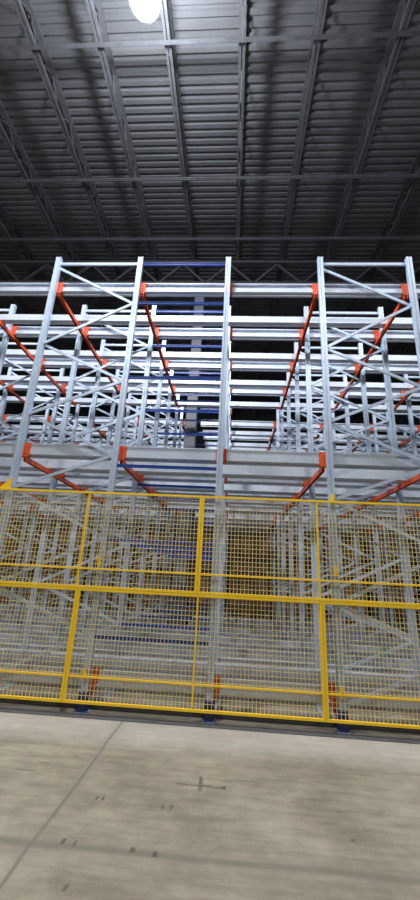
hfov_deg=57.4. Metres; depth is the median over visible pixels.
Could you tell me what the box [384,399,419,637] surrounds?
rack
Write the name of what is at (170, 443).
crossbar
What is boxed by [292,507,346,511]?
crossbar
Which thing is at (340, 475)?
crossbar
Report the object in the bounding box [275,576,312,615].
carton
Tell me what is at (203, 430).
crossbar
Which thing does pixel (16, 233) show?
joist
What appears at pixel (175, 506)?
crossbar
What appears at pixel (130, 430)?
crossbar
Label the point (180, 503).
crossbar
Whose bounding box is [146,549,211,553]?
bar
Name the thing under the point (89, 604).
wooden pallet
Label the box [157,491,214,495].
crossbar
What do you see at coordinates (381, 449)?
crossbar
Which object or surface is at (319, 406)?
crossbar
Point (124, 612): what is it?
crossbar
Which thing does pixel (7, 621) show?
crossbar
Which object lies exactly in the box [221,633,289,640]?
crossbar
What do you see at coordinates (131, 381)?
crossbar
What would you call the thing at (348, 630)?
crossbar
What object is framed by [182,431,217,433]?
bar
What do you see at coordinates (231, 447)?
crossbar
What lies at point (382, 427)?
crossbar
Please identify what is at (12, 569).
carton
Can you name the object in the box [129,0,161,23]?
lamp
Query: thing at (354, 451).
crossbar
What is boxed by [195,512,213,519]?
crossbar
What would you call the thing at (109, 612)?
crossbar
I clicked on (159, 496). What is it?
crossbar
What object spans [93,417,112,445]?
rail
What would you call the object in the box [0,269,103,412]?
joist
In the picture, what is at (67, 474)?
crossbar
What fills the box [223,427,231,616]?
upright
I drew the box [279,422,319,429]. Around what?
crossbar
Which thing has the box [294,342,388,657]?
rack
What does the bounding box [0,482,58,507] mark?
rail
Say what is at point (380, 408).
crossbar
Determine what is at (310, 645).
crossbar
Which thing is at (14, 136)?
joist
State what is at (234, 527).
crossbar
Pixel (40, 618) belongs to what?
crossbar
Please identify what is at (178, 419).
bar
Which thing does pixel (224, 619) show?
crossbar
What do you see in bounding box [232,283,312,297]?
crossbar
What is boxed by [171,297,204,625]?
column
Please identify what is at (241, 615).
wooden pallet
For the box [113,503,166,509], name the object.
crossbar
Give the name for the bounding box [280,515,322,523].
crossbar
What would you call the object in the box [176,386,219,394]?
crossbar
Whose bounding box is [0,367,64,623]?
rack
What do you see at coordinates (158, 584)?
carton
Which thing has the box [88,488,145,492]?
crossbar
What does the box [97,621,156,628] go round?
crossbar
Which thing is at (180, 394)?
bar
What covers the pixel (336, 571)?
mesh panel
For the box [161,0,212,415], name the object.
joist
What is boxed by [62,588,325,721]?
mesh panel
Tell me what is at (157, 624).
crossbar
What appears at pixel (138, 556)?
carton
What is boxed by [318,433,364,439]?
crossbar
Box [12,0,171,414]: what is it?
joist
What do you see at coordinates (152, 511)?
crossbar
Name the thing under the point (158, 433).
bar
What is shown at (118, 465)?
bar
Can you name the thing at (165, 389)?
crossbar
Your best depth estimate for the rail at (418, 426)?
12.18 m
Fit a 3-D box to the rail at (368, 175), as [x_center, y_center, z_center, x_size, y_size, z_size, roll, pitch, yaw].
[0.379,-7.295,10.300,23.000,0.078,0.044,2,-18,4]
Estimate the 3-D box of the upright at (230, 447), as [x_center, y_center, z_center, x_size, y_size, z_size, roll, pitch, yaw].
[0.571,2.522,13.265,0.162,6.590,0.210,2,-18,4]
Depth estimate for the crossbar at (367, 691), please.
4.40 m
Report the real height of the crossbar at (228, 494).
0.205 m
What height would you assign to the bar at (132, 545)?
0.040 m
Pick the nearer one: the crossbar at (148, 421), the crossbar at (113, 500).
the crossbar at (113, 500)
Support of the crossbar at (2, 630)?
on the rail
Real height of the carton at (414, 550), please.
1.055 m
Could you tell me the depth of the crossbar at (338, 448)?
13.47 m
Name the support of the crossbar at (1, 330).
attached to the rail at (10, 388)
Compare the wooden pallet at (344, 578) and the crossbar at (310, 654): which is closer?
the crossbar at (310, 654)
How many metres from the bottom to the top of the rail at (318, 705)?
0.230 m
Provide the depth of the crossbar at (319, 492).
7.15 m
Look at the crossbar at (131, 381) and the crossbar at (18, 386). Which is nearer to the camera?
the crossbar at (131, 381)
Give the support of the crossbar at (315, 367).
attached to the rail at (405, 294)
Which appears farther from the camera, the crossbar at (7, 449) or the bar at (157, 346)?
the bar at (157, 346)
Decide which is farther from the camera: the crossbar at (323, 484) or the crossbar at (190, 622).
the crossbar at (190, 622)
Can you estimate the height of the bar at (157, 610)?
0.040 m
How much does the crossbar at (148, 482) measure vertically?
0.204 m
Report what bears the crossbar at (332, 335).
attached to the rail at (405, 294)
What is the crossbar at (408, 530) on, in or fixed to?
attached to the rail
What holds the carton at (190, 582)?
on the wooden pallet
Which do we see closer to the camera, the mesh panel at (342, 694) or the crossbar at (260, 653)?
the mesh panel at (342, 694)
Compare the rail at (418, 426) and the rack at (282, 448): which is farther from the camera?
the rail at (418, 426)
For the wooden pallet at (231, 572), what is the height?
0.144 m
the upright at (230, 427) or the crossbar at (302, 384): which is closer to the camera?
the crossbar at (302, 384)
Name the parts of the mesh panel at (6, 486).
cross rail, rail, rail, rail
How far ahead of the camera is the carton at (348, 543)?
11.68 m
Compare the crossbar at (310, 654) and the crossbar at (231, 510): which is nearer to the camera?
the crossbar at (310, 654)
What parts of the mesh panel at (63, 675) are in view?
rail, cross rail, rail, rail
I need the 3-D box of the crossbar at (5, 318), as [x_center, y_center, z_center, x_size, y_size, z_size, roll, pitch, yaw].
[-3.290,-2.475,7.266,1.479,0.165,0.087,2,-18,4]
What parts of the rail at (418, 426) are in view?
rail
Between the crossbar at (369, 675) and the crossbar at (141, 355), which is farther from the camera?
the crossbar at (141, 355)
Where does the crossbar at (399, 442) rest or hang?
attached to the rail at (418, 426)
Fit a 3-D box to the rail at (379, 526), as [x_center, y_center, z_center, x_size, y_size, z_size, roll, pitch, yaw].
[4.832,2.447,11.853,0.178,0.276,2.508,2,-18,4]
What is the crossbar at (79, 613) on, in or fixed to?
on the rail
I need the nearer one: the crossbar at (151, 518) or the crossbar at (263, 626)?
the crossbar at (263, 626)
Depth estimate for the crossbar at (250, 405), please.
10.41 m
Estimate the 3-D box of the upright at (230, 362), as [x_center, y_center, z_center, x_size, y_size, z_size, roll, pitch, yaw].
[0.274,0.706,7.681,0.162,6.590,0.210,2,-18,4]
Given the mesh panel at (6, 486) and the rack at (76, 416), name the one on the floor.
the rack at (76, 416)
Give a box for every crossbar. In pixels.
[0,283,50,295]
[0,314,74,324]
[0,327,3,336]
[0,375,53,383]
[0,396,23,402]
[0,430,16,433]
[0,436,31,440]
[0,442,15,457]
[0,457,46,470]
[0,470,50,477]
[0,490,30,495]
[0,495,28,498]
[0,504,26,511]
[0,511,41,514]
[0,615,34,621]
[0,620,12,622]
[0,629,53,635]
[0,634,49,644]
[0,642,20,649]
[0,649,13,662]
[0,662,82,685]
[1,424,15,429]
[1,476,74,486]
[2,498,46,504]
[3,358,33,366]
[5,349,29,357]
[5,623,75,633]
[6,415,44,421]
[10,649,108,669]
[11,608,57,617]
[13,383,56,391]
[15,326,77,337]
[15,425,55,430]
[18,621,79,626]
[19,485,76,490]
[24,397,71,403]
[25,607,71,611]
[28,430,58,434]
[28,644,112,655]
[30,350,95,358]
[30,443,112,460]
[31,491,94,498]
[33,437,69,442]
[34,617,89,624]
[39,505,73,513]
[43,358,97,368]
[45,497,96,501]
[46,459,131,473]
[49,637,130,650]
[53,376,110,384]
[55,416,87,423]
[55,501,104,507]
[58,426,97,431]
[61,633,125,640]
[62,283,134,296]
[64,472,132,480]
[64,612,111,620]
[65,384,113,392]
[66,432,99,435]
[72,609,116,614]
[73,398,118,404]
[74,315,148,325]
[74,438,105,443]
[75,478,146,489]
[76,628,144,636]
[81,507,123,515]
[85,625,145,631]
[88,327,149,338]
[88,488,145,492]
[89,515,127,519]
[94,417,134,424]
[95,494,155,500]
[96,351,159,359]
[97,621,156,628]
[98,669,206,694]
[99,427,137,432]
[106,433,137,436]
[107,359,159,369]
[108,656,207,675]
[111,439,148,444]
[112,378,167,385]
[113,500,157,504]
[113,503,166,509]
[115,615,163,624]
[119,650,207,661]
[124,612,170,621]
[126,399,174,406]
[126,446,216,463]
[127,385,168,393]
[130,642,207,655]
[132,462,216,477]
[134,509,172,517]
[134,516,175,520]
[138,641,204,645]
[144,418,179,425]
[144,428,183,433]
[144,475,215,483]
[145,632,208,640]
[146,283,223,296]
[147,481,215,492]
[148,315,222,325]
[148,435,183,438]
[150,440,183,445]
[151,629,208,635]
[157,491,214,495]
[157,624,208,631]
[159,328,222,339]
[159,496,214,503]
[160,352,221,360]
[166,502,214,506]
[167,505,214,511]
[168,360,220,370]
[168,380,219,386]
[175,402,218,407]
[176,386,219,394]
[189,621,208,626]
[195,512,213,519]
[201,422,217,426]
[203,430,217,433]
[203,436,217,439]
[205,442,217,446]
[214,663,320,683]
[218,648,306,661]
[218,657,313,668]
[220,636,294,647]
[220,643,299,651]
[221,628,285,636]
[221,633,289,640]
[221,677,321,703]
[222,465,315,480]
[223,618,274,623]
[223,621,275,630]
[224,484,301,495]
[224,616,271,619]
[226,449,318,467]
[226,499,290,506]
[226,507,283,514]
[227,478,302,486]
[227,493,291,498]
[227,520,273,525]
[227,525,269,529]
[228,316,310,326]
[228,504,283,509]
[229,353,298,362]
[229,380,290,388]
[229,401,283,408]
[229,513,273,521]
[229,524,268,526]
[229,528,265,530]
[230,431,274,436]
[230,442,270,448]
[231,420,272,428]
[231,436,269,440]
[231,447,265,449]
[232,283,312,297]
[232,329,299,340]
[232,361,289,371]
[232,387,282,396]
[271,444,307,449]
[275,432,316,438]
[275,437,306,441]
[275,523,318,527]
[275,621,312,625]
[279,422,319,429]
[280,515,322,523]
[281,624,331,633]
[284,403,335,410]
[285,510,340,516]
[286,632,348,640]
[290,381,349,389]
[290,389,339,397]
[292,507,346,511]
[293,502,357,508]
[294,638,359,644]
[295,641,368,651]
[299,354,365,362]
[299,363,354,372]
[302,487,378,498]
[302,496,364,501]
[306,649,377,656]
[306,653,393,667]
[309,330,374,341]
[310,317,388,327]
[313,445,346,450]
[315,481,388,489]
[316,468,407,483]
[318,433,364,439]
[318,439,357,443]
[324,284,401,297]
[325,525,371,529]
[326,624,375,629]
[327,664,413,675]
[327,670,419,690]
[333,452,419,470]
[335,423,369,430]
[336,404,386,411]
[340,518,377,526]
[344,513,396,519]
[345,686,419,710]
[346,628,390,637]
[348,389,400,398]
[350,382,413,390]
[350,636,408,643]
[353,451,386,453]
[355,446,388,451]
[358,504,419,511]
[359,509,414,514]
[360,531,396,535]
[364,364,418,374]
[365,642,419,648]
[367,355,417,363]
[368,646,411,654]
[370,435,409,440]
[371,440,400,444]
[377,424,417,432]
[378,499,419,503]
[379,490,419,500]
[381,527,419,531]
[385,519,419,528]
[386,330,414,342]
[389,318,412,327]
[389,654,410,658]
[393,405,419,412]
[393,659,412,668]
[402,448,419,452]
[402,485,419,490]
[407,471,419,484]
[410,391,419,399]
[416,284,419,297]
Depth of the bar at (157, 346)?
7.29 m
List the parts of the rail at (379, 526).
rail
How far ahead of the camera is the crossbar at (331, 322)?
6.87 m
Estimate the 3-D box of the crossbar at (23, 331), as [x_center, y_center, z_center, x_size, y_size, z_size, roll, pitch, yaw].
[-3.233,-2.360,7.680,1.304,0.205,0.082,2,-18,4]
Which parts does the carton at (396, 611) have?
lid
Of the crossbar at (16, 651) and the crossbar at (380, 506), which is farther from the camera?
the crossbar at (380, 506)
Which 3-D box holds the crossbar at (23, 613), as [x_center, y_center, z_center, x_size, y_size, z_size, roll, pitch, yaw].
[-4.755,4.465,10.454,1.406,0.190,0.082,2,-18,4]
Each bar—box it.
[95,635,207,645]
[108,537,212,544]
[117,464,215,470]
[122,623,208,630]
[129,376,220,380]
[130,544,212,550]
[137,484,215,488]
[138,302,223,305]
[141,615,208,620]
[143,263,225,265]
[146,409,218,413]
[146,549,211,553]
[151,497,214,501]
[152,345,221,347]
[153,609,209,614]
[156,310,223,313]
[157,432,217,435]
[158,552,211,556]
[162,508,213,511]
[163,375,220,376]
[164,605,209,608]
[168,555,211,558]
[169,602,209,605]
[170,516,213,518]
[171,399,218,402]
[174,372,220,374]
[178,419,218,421]
[180,394,219,396]
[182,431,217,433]
[184,408,218,409]
[196,444,216,445]
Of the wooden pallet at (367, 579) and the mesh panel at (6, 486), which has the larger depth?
the wooden pallet at (367, 579)
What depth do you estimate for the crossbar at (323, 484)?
6.41 m
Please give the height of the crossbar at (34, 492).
0.204 m
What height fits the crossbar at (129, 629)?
0.190 m
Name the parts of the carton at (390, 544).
lid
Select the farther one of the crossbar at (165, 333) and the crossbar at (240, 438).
the crossbar at (240, 438)
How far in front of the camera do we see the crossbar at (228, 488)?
7.24 m
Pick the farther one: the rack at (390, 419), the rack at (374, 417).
the rack at (374, 417)
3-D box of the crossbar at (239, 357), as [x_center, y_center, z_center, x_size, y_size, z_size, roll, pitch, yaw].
[1.131,-1.964,8.145,1.488,0.165,0.087,2,-18,4]
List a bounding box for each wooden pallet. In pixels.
[0,598,37,604]
[1,557,47,564]
[37,600,83,607]
[44,559,87,566]
[88,603,129,609]
[94,562,133,568]
[130,606,170,612]
[135,564,173,570]
[186,609,209,615]
[188,567,211,572]
[228,609,267,618]
[230,569,268,575]
[275,571,311,577]
[281,614,312,621]
[324,574,364,580]
[325,616,367,624]
[366,576,414,582]
[378,620,419,627]
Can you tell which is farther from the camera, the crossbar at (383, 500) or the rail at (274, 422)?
the rail at (274, 422)
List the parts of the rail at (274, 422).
rail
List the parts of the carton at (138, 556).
lid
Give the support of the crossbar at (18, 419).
attached to the rail at (5, 415)
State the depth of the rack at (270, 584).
12.66 m
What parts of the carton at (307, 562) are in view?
lid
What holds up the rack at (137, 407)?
on the floor
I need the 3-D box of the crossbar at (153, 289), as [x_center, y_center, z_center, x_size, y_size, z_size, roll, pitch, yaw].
[-0.412,-2.645,6.343,1.291,0.205,0.082,2,-18,4]
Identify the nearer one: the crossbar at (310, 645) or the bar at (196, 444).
the crossbar at (310, 645)
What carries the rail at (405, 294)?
attached to the rack at (390, 419)
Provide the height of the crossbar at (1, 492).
0.204 m
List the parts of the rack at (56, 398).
rail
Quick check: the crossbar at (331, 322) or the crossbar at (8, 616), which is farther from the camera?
the crossbar at (8, 616)
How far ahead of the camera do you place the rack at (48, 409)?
11.09 m
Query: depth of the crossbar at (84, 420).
12.18 m
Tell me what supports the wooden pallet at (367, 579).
on the carton at (396, 611)
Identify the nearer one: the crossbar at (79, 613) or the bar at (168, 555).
the bar at (168, 555)
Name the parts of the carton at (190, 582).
lid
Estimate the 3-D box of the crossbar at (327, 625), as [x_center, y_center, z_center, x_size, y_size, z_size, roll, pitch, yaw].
[3.967,4.978,10.649,1.481,0.190,0.087,2,-18,4]
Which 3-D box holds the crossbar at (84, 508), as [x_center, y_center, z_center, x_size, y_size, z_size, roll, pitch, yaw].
[-3.137,1.799,11.234,1.304,0.205,0.082,2,-18,4]
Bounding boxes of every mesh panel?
[0,477,201,593]
[0,583,77,701]
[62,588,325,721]
[197,494,419,605]
[322,601,419,728]
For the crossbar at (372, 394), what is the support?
attached to the rail at (405, 294)
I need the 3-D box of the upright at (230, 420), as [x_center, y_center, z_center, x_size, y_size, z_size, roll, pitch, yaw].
[0.450,1.778,10.976,0.162,6.590,0.210,2,-18,4]
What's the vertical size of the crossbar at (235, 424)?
0.205 m
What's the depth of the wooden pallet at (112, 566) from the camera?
12.17 m
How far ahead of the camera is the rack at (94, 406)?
7.62 m
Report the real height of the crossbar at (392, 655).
0.190 m
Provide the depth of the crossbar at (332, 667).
5.54 m
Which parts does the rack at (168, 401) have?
rail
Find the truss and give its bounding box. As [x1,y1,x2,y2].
[0,260,419,283]
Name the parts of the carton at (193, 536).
lid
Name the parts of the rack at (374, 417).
rail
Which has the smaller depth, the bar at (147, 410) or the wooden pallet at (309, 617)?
the bar at (147, 410)
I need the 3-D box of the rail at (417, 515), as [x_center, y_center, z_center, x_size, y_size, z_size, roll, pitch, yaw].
[4.586,0.943,7.225,0.178,0.276,4.523,2,-18,4]
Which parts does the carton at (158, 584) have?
lid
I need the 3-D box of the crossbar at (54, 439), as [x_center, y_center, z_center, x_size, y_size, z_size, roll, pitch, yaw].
[-5.818,-0.386,14.155,1.476,0.165,0.087,2,-18,4]
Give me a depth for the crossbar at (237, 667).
5.22 m
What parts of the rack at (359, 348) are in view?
rail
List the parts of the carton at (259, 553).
lid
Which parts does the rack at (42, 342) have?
rail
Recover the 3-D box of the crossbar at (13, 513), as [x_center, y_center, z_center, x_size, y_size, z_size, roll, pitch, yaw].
[-6.017,1.950,12.164,1.476,0.204,0.087,2,-18,4]
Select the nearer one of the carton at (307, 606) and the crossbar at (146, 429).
the carton at (307, 606)
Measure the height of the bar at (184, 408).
0.040 m
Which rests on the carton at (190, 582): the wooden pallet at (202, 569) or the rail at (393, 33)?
the wooden pallet at (202, 569)
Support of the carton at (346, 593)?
on the wooden pallet
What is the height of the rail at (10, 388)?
0.276 m
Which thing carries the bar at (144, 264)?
attached to the rack at (42, 342)
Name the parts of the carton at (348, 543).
lid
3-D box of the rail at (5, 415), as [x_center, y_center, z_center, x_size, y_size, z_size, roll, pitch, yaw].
[-6.561,-0.631,13.460,0.178,0.276,2.508,2,-18,4]
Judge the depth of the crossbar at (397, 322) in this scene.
6.81 m
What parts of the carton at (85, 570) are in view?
lid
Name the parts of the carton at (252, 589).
lid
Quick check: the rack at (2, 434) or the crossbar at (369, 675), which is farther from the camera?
the rack at (2, 434)
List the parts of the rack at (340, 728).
rail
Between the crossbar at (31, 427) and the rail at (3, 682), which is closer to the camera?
the rail at (3, 682)
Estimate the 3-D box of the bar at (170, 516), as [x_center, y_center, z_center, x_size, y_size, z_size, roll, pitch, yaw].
[-0.353,1.759,9.986,1.384,0.040,0.036,2,-18,4]
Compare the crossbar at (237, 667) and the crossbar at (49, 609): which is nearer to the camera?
the crossbar at (237, 667)
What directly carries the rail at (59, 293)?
attached to the rack at (72, 379)
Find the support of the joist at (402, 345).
attached to the ceiling
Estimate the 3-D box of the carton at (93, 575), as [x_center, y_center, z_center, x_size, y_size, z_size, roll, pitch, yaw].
[-3.177,4.289,12.160,1.180,1.055,0.980,2,-18,4]
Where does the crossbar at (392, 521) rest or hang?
attached to the rail
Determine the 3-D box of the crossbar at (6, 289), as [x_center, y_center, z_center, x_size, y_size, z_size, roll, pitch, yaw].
[-3.294,-2.735,6.525,1.304,0.205,0.082,2,-18,4]
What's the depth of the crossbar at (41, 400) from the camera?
10.79 m
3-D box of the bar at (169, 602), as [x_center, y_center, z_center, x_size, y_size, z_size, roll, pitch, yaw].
[-0.411,4.118,10.233,1.384,0.040,0.036,2,-18,4]
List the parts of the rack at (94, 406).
rail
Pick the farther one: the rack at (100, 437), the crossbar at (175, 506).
the rack at (100, 437)
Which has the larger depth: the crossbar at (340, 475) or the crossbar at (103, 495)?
the crossbar at (103, 495)
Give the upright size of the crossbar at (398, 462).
0.205 m
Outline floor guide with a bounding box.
[0,698,419,743]
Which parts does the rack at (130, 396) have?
rail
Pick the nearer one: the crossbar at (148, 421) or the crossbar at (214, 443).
the crossbar at (148, 421)
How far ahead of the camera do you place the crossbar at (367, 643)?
7.79 m
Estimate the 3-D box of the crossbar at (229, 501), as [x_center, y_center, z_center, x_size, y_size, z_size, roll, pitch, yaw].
[1.052,1.105,8.409,1.488,0.204,0.087,2,-18,4]
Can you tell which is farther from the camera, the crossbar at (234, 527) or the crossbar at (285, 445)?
the crossbar at (285, 445)
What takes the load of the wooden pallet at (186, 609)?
on the crossbar
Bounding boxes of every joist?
[0,99,148,413]
[0,203,119,397]
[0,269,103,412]
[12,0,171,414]
[85,0,187,399]
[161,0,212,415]
[233,0,246,416]
[255,0,327,416]
[279,0,415,417]
[303,148,419,417]
[334,256,419,403]
[351,329,413,419]
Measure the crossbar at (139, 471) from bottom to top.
0.204 m
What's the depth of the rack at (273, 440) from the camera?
11.52 m
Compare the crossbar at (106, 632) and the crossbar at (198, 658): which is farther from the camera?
the crossbar at (106, 632)
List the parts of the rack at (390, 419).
rail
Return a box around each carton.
[0,562,43,599]
[2,524,49,559]
[39,564,87,601]
[45,526,92,560]
[89,567,131,604]
[94,528,136,563]
[132,569,173,607]
[136,530,176,565]
[185,572,210,609]
[188,532,212,567]
[229,574,267,613]
[231,534,268,570]
[275,536,310,572]
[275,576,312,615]
[322,538,364,575]
[324,579,366,618]
[363,540,414,577]
[366,581,418,621]
[412,543,419,578]
[416,586,419,613]
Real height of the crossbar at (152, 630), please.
0.190 m
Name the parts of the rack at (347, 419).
rail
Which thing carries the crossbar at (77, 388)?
attached to the rail at (12, 335)
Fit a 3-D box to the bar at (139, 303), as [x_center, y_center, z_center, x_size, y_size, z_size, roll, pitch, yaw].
[-0.469,-2.346,6.146,1.384,0.040,0.036,2,-18,4]
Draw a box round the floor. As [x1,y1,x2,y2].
[0,598,419,899]
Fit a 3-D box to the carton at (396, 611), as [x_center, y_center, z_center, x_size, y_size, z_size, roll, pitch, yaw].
[5.484,4.561,11.615,1.180,1.055,0.980,2,-18,4]
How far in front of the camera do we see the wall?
25.61 m
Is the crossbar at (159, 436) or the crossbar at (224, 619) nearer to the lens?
the crossbar at (224, 619)
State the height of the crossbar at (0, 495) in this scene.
0.205 m
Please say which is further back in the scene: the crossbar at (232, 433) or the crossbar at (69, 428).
the crossbar at (69, 428)
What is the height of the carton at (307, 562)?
1.055 m
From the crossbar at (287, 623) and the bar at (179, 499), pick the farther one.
the crossbar at (287, 623)
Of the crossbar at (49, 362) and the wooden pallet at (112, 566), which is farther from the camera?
the wooden pallet at (112, 566)
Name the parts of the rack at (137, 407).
rail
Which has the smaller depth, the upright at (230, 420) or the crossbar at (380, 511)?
the crossbar at (380, 511)
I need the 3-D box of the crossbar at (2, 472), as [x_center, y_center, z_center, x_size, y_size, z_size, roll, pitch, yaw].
[-3.373,0.359,6.804,1.304,0.205,0.082,2,-18,4]
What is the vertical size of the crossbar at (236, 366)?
0.205 m
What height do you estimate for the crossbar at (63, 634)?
0.190 m
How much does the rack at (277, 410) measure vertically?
6.590 m
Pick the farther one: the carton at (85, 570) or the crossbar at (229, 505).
the carton at (85, 570)
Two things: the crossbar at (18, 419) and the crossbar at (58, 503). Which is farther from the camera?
the crossbar at (18, 419)
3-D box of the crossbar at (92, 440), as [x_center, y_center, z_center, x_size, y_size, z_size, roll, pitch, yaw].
[-4.376,-0.341,14.064,1.406,0.165,0.087,2,-18,4]
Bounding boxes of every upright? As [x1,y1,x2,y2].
[201,257,232,723]
[215,306,231,661]
[218,341,231,646]
[220,371,231,635]
[221,395,231,626]
[223,420,231,611]
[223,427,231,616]
[224,447,230,612]
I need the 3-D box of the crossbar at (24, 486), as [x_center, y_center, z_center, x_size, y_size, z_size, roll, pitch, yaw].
[-3.313,0.728,7.938,1.304,0.205,0.082,2,-18,4]
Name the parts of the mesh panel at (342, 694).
rail, rail, rail, cross rail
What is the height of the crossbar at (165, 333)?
0.205 m
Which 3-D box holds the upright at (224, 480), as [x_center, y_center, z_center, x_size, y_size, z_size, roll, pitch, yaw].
[0.214,0.338,6.546,0.162,6.590,0.210,2,-18,4]
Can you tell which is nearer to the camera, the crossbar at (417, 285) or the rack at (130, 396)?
the crossbar at (417, 285)
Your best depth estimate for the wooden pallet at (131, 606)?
11.45 m
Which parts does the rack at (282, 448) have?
rail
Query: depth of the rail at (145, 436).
13.01 m
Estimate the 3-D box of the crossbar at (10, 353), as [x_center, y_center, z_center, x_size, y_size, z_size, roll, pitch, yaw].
[-4.672,-2.145,8.513,1.406,0.165,0.087,2,-18,4]
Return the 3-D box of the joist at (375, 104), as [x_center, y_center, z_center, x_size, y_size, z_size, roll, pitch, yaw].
[4.059,-6.428,13.424,0.150,0.545,25.957,2,-18,4]
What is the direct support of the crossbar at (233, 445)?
attached to the rail at (274, 422)
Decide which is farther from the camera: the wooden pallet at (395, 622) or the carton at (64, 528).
the carton at (64, 528)
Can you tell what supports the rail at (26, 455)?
attached to the rack at (72, 379)
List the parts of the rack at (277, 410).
rail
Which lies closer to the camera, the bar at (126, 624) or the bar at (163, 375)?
the bar at (126, 624)
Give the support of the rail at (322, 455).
attached to the rack at (390, 419)
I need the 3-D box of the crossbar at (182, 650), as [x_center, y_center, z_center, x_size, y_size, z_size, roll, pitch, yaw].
[-0.626,3.402,6.495,1.466,0.190,0.087,2,-18,4]
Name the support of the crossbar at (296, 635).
on the rail
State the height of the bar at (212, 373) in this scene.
0.040 m
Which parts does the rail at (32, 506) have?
rail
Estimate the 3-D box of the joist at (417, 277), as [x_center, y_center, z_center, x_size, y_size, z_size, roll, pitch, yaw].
[7.251,-6.328,13.222,0.150,0.545,25.957,2,-18,4]
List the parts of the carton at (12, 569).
lid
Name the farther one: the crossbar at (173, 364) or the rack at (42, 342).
the crossbar at (173, 364)
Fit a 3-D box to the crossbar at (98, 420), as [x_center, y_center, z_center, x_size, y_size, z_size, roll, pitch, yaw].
[-2.997,-0.920,12.110,1.304,0.205,0.082,2,-18,4]
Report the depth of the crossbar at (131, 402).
10.61 m
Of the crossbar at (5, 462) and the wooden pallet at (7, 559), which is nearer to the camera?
the crossbar at (5, 462)
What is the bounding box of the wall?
[0,404,419,605]
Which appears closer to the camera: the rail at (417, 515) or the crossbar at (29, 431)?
the rail at (417, 515)
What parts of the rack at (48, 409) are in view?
rail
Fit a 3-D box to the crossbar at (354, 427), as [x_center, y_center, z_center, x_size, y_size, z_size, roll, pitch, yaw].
[4.173,-0.696,11.656,1.306,0.205,0.082,2,-18,4]
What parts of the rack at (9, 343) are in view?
rail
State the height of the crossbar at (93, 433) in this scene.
0.205 m
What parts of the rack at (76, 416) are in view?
rail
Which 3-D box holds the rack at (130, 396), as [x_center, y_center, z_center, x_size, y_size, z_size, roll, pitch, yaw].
[-1.776,1.404,10.173,1.567,6.590,0.148,2,-18,4]
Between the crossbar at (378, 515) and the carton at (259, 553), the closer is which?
the crossbar at (378, 515)
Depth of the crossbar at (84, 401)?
10.70 m
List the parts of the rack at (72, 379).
rail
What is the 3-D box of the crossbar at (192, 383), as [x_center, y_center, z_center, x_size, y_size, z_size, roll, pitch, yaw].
[-0.286,-1.641,9.373,1.466,0.165,0.087,2,-18,4]
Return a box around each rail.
[0,30,419,50]
[0,174,419,182]
[0,236,419,240]
[0,320,76,406]
[0,380,24,403]
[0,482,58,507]
[0,681,17,690]
[3,414,39,442]
[22,443,115,510]
[30,505,66,522]
[48,416,78,444]
[56,282,127,404]
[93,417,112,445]
[96,684,115,701]
[119,446,170,512]
[137,418,151,444]
[140,283,178,408]
[216,693,220,709]
[266,421,275,449]
[266,515,276,531]
[280,283,318,411]
[280,452,325,517]
[305,424,322,451]
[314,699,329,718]
[332,284,408,412]
[338,474,419,519]
[352,424,372,452]
[352,519,381,535]
[386,425,419,453]
[394,380,419,410]
[406,512,418,520]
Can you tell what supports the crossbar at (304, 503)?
attached to the rail at (416, 478)
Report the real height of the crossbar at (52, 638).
0.190 m
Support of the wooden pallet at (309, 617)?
on the crossbar
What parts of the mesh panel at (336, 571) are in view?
rail, rail, cross rail, rail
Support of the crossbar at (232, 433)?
attached to the rail at (274, 422)
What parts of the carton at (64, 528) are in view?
lid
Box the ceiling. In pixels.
[0,0,419,412]
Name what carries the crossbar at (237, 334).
attached to the upright at (224, 480)
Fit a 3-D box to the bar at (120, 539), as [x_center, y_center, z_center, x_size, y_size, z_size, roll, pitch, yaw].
[-0.651,1.191,5.007,1.384,0.040,0.036,2,-18,4]
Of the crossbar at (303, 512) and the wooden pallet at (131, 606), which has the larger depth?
the wooden pallet at (131, 606)
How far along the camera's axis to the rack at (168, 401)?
8.77 m
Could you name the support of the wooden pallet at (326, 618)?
on the crossbar
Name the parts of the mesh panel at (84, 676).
rail, rail, cross rail, rail, rail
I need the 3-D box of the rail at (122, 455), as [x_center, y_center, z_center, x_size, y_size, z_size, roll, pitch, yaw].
[-1.176,0.763,7.590,0.178,0.276,4.523,2,-18,4]
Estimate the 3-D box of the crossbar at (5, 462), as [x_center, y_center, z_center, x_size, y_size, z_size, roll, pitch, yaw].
[-3.430,0.225,6.396,1.479,0.204,0.087,2,-18,4]
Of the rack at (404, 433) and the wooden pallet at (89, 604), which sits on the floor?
the rack at (404, 433)
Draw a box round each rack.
[0,257,143,713]
[0,304,16,374]
[0,342,37,439]
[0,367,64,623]
[0,391,82,615]
[0,433,39,523]
[6,404,90,614]
[20,305,156,655]
[41,423,103,605]
[55,339,166,641]
[80,369,173,631]
[100,393,179,624]
[111,406,183,624]
[124,425,184,623]
[268,441,308,614]
[272,421,323,620]
[276,409,333,634]
[280,396,346,635]
[286,372,364,644]
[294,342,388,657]
[303,306,419,674]
[317,257,419,734]
[360,431,419,625]
[372,412,419,638]
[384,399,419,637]
[403,374,419,454]
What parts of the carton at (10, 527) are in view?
lid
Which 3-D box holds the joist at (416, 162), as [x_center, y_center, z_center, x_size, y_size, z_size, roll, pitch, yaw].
[5.655,-6.378,13.323,0.150,0.545,25.957,2,-18,4]
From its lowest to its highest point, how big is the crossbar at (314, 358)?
0.165 m
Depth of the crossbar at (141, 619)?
10.24 m
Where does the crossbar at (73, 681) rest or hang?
attached to the rack at (42, 342)
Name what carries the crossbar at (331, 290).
attached to the rail at (405, 294)
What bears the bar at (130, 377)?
attached to the rack at (42, 342)
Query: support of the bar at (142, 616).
attached to the rack at (94, 406)
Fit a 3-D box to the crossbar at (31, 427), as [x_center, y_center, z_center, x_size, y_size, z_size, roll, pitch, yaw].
[-5.877,-0.750,13.034,1.476,0.165,0.087,2,-18,4]

